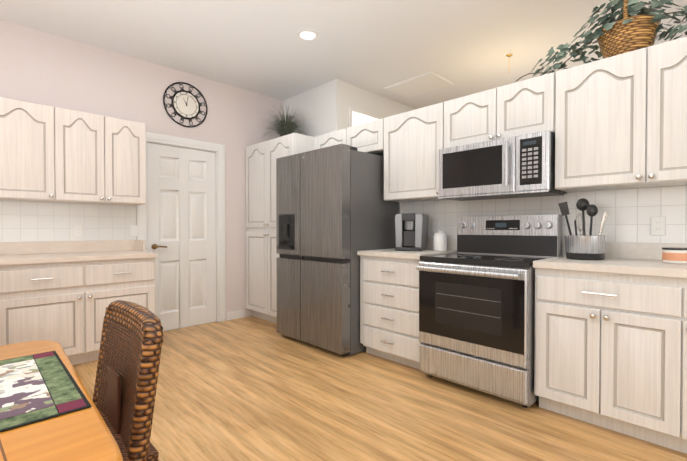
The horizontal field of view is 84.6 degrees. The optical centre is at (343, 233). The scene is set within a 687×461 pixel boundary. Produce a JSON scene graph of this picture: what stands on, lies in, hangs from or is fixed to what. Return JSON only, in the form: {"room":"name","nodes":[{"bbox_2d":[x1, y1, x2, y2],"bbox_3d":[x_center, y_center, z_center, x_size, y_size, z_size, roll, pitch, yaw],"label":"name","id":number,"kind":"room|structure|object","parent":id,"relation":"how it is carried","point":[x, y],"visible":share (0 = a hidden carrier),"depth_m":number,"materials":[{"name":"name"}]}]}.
{"room":"kitchen","nodes":[
{"label":"kitchen","id":0,"kind":"room"},
{"bbox_2d":[0,19,283,316],"bbox_3d":[-3.038,-0.355,3.121,6.320,2.880,0.147,-1,1,-44],"label":"wall","id":1,"kind":"structure","parent":0,"point":[42,67],"depth_m":3.78,"materials":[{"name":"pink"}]},
{"bbox_2d":[0,97,55,201],"bbox_3d":[-2.692,-0.672,3.128,0.436,0.788,0.316,-1,1,-44],"label":"upper cabinet","id":2,"kind":"object","parent":1,"relation":"attached to","point":[53,154],"depth_m":3.05,"materials":[{"name":"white wood"}]},
{"bbox_2d":[73,225,82,236],"bbox_3d":[-2.494,-0.021,3.546,0.072,0.116,0.009,-1,1,-44],"label":"electrical outlet","id":3,"kind":"object","parent":1,"relation":"attached to","point":[78,230],"visible":1,"depth_m":3.54,"materials":[{"name":"white plastic"}]},
{"bbox_2d":[56,107,145,204],"bbox_3d":[-2.281,-0.677,3.530,0.713,0.788,0.316,-1,1,-44],"label":"upper cabinet","id":4,"kind":"object","parent":1,"relation":"attached to","point":[100,159],"depth_m":3.40,"materials":[{"name":"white wood"}]},
{"bbox_2d":[130,225,136,236],"bbox_3d":[-2.154,-0.025,3.876,0.072,0.116,0.012,-1,1,-44],"label":"light switch","id":5,"kind":"object","parent":1,"relation":"attached to","point":[133,230],"visible":1,"depth_m":3.87,"materials":[{"name":"white plastic"}]},
{"bbox_2d":[137,132,225,330],"bbox_3d":[-1.817,0.001,4.273,0.974,2.136,0.171,-1,1,-44],"label":"door","id":6,"kind":"structure","parent":1,"relation":"attached to","point":[181,222],"depth_m":4.27,"materials":[{"name":"white paint"}]},
{"bbox_2d":[163,82,207,126],"bbox_3d":[-1.766,-1.442,4.236,0.496,0.496,0.026,-1,1,-44],"label":"clock","id":7,"kind":"object","parent":1,"relation":"attached to","point":[185,104],"visible":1,"depth_m":4.22,"materials":[{"name":"black metal"}]},
{"bbox_2d":[226,310,244,320],"bbox_3d":[-3.251,1.041,2.828,5.580,0.095,0.014,-1,1,-44],"label":"baseboard","id":8,"kind":"structure","parent":1,"relation":"attached to","point":[235,314],"depth_m":4.68,"materials":[{"name":"white paint"}]},
{"bbox_2d":[0,0,686,108],"bbox_3d":[0.943,-1.830,1.950,10.400,0.100,7.320,-1,1,-44],"label":"ceiling","id":9,"kind":"structure","parent":0,"point":[465,47],"depth_m":3.45,"materials":[{"name":"white paint"}]},
{"bbox_2d":[297,29,318,40],"bbox_3d":[-0.325,-1.794,3.425,0.196,0.010,0.196,-1,1,-44],"label":"recessed light","id":10,"kind":"object","parent":9,"relation":"in","point":[307,35],"visible":1,"depth_m":3.43,"materials":[{"name":"white paint"}]},
{"bbox_2d":[384,71,453,97],"bbox_3d":[0.919,-1.804,4.620,0.500,0.020,0.670,-1,1,-44],"label":"vent panel","id":11,"kind":"object","parent":9,"relation":"attached to","point":[420,84],"visible":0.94,"depth_m":4.58,"materials":[{"name":"white paint"}]},
{"bbox_2d":[72,316,686,460],"bbox_3d":[0.943,1.150,1.989,10.400,0.100,7.320,-1,1,-44],"label":"floor","id":12,"kind":"structure","parent":0,"point":[250,388],"depth_m":2.29,"materials":[{"name":"brown wood"}]},
{"bbox_2d":[0,340,122,460],"bbox_3d":[-1.187,0.746,0.369,1.597,0.750,1.106,-1,1,-44],"label":"table","id":13,"kind":"object","parent":12,"relation":"on","point":[83,435],"visible":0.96,"depth_m":0.68,"materials":[{"name":"brown wood"}]},
{"bbox_2d":[0,351,90,431],"bbox_3d":[-0.821,0.362,0.855,0.330,0.003,0.500,-1,1,-44],"label":"placemat","id":14,"kind":"object","parent":13,"relation":"on","point":[34,388],"visible":1,"depth_m":0.86,"materials":[{"name":"multicoloured fabric"}]},
{"bbox_2d":[0,240,156,364],"bbox_3d":[-2.313,0.578,3.297,1.095,1.008,0.630,-1,1,-44],"label":"base cabinet","id":15,"kind":"object","parent":12,"relation":"on","point":[64,294],"visible":0.9,"depth_m":2.98,"materials":[{"name":"white wood"}]},
{"bbox_2d":[93,300,163,460],"bbox_3d":[-0.855,0.682,1.196,0.429,0.856,0.519,-1,1,-44],"label":"chair","id":16,"kind":"object","parent":12,"relation":"on","point":[127,371],"visible":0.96,"depth_m":1.22,"materials":[{"name":"brown wicker"}]},
{"bbox_2d":[246,133,313,322],"bbox_3d":[-0.696,-0.014,4.621,0.620,2.158,0.996,-1,1,-44],"label":"pantry","id":17,"kind":"object","parent":12,"relation":"on","point":[262,255],"visible":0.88,"depth_m":4.49,"materials":[{"name":"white wood"}]},
{"bbox_2d":[258,106,312,139],"bbox_3d":[-0.750,-1.339,4.603,0.690,0.489,0.839,-1,1,-44],"label":"grass plant","id":18,"kind":"object","parent":17,"relation":"on","point":[285,127],"visible":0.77,"depth_m":4.55,"materials":[{"name":"green plant"}]},
{"bbox_2d":[276,144,397,355],"bbox_3d":[-0.084,0.147,3.826,0.820,1.833,0.970,-1,1,-44],"label":"fridge","id":19,"kind":"object","parent":12,"relation":"on","point":[335,212],"visible":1,"depth_m":3.45,"materials":[{"name":"grey metal"}]},
{"bbox_2d":[357,238,456,368],"bbox_3d":[0.568,0.566,3.317,0.650,1.033,0.654,-1,1,-44],"label":"base cabinet","id":20,"kind":"object","parent":12,"relation":"on","point":[389,304],"visible":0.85,"depth_m":3.11,"materials":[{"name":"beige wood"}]},
{"bbox_2d":[395,213,428,250],"bbox_3d":[0.619,-0.013,3.427,0.250,0.329,0.307,0,1,24],"label":"coffee maker","id":21,"kind":"object","parent":20,"relation":"on","point":[411,231],"visible":1,"depth_m":3.34,"materials":[{"name":"silver metal"}]},
{"bbox_2d":[433,230,446,250],"bbox_3d":[0.848,0.062,3.309,0.120,0.182,0.120,-1,1,-44],"label":"canister","id":22,"kind":"object","parent":20,"relation":"on","point":[439,240],"visible":1,"depth_m":3.26,"materials":[{"name":"white ceramic"}]},
{"bbox_2d":[416,214,561,407],"bbox_3d":[1.038,0.477,2.744,0.726,1.225,0.778,-1,1,-44],"label":"range","id":23,"kind":"object","parent":12,"relation":"on","point":[477,311],"visible":0.96,"depth_m":2.56,"materials":[{"name":"silver metal"}]},
{"bbox_2d":[533,242,686,453],"bbox_3d":[1.769,0.582,2.090,0.650,1.033,1.158,-1,1,-44],"label":"base cabinet","id":24,"kind":"object","parent":12,"relation":"on","point":[611,341],"visible":1,"depth_m":2.03,"materials":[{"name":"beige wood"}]},
{"bbox_2d":[559,198,607,259],"bbox_3d":[1.538,-0.031,2.430,0.232,0.392,0.272,-1,1,-44],"label":"utensil crock","id":25,"kind":"object","parent":24,"relation":"on","point":[584,246],"visible":1,"depth_m":2.37,"materials":[{"name":"silver metal"}]},
{"bbox_2d":[662,247,686,263],"bbox_3d":[1.888,0.125,2.138,0.128,0.087,0.128,-1,1,-44],"label":"candle jar","id":26,"kind":"object","parent":24,"relation":"on","point":[675,255],"visible":1,"depth_m":2.10,"materials":[{"name":"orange wax"}]},
{"bbox_2d":[344,82,414,128],"bbox_3d":[1.423,-0.393,5.997,4.080,2.880,0.120,-1,1,-44],"label":"wall","id":27,"kind":"structure","parent":0,"point":[361,99],"depth_m":4.82,"materials":[{"name":"white paint"}]},
{"bbox_2d":[349,107,382,126],"bbox_3d":[0.442,-0.992,4.928,1.035,1.075,0.020,-1,1,-44],"label":"window","id":28,"kind":"structure","parent":27,"relation":"in","point":[357,117],"depth_m":4.68,"materials":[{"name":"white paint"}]},
{"bbox_2d":[284,79,686,255],"bbox_3d":[1.740,-0.349,2.665,0.127,2.880,7.200,-1,1,-44],"label":"wall","id":29,"kind":"structure","parent":0,"point":[631,212],"depth_m":2.73,"materials":[{"name":"white"}]},
{"bbox_2d":[314,128,345,149],"bbox_3d":[-0.048,-0.939,4.165,0.315,0.295,0.539,-1,1,-44],"label":"upper cabinet","id":30,"kind":"object","parent":29,"relation":"attached to","point":[336,137],"depth_m":4.03,"materials":[{"name":"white wood"}]},
{"bbox_2d":[346,119,381,155],"bbox_3d":[0.311,-0.934,3.799,0.315,0.295,0.486,-1,1,-44],"label":"upper cabinet","id":31,"kind":"object","parent":29,"relation":"attached to","point":[366,137],"depth_m":3.66,"materials":[{"name":"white wood"}]},
{"bbox_2d":[382,102,447,201],"bbox_3d":[0.702,-0.690,3.402,0.315,0.773,0.627,-1,1,-44],"label":"upper cabinet","id":32,"kind":"object","parent":29,"relation":"attached to","point":[411,140],"depth_m":3.28,"materials":[{"name":"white wood"}]},
{"bbox_2d":[432,220,438,232],"bbox_3d":[0.851,-0.065,3.478,0.009,0.116,0.072,-1,1,-44],"label":"electrical outlet","id":33,"kind":"object","parent":29,"relation":"attached to","point":[435,226],"visible":0.98,"depth_m":3.48,"materials":[{"name":"white plastic"}]},
{"bbox_2d":[442,72,553,148],"bbox_3d":[1.209,-0.872,2.881,0.315,0.396,0.818,-1,1,-44],"label":"upper cabinet","id":34,"kind":"object","parent":29,"relation":"attached to","point":[523,107],"depth_m":2.72,"materials":[{"name":"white wood"}]},
{"bbox_2d":[438,131,566,200],"bbox_3d":[1.161,-0.471,2.837,0.452,0.394,0.809,-1,1,-44],"label":"over-the-range microwave","id":35,"kind":"object","parent":34,"relation":"attached to","point":[521,166],"visible":0.98,"depth_m":2.66,"materials":[{"name":"silver metal"}]},
{"bbox_2d":[553,36,686,191],"bbox_3d":[1.831,-0.675,2.248,0.315,0.773,0.953,-1,1,-44],"label":"upper cabinet","id":36,"kind":"object","parent":29,"relation":"attached to","point":[617,122],"depth_m":2.22,"materials":[{"name":"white wood"}]},
{"bbox_2d":[516,0,686,80],"bbox_3d":[1.870,-1.265,2.159,0.364,0.406,1.742,-1,1,-44],"label":"potted plant","id":37,"kind":"object","parent":36,"relation":"on","point":[625,31],"visible":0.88,"depth_m":2.24,"materials":[{"name":"green plant"}]},
{"bbox_2d":[650,217,665,234],"bbox_3d":[1.957,-0.045,2.348,0.009,0.116,0.072,-1,1,-44],"label":"electrical outlet","id":38,"kind":"object","parent":29,"relation":"attached to","point":[658,225],"visible":1,"depth_m":2.34,"materials":[{"name":"white plastic"}]}
]}

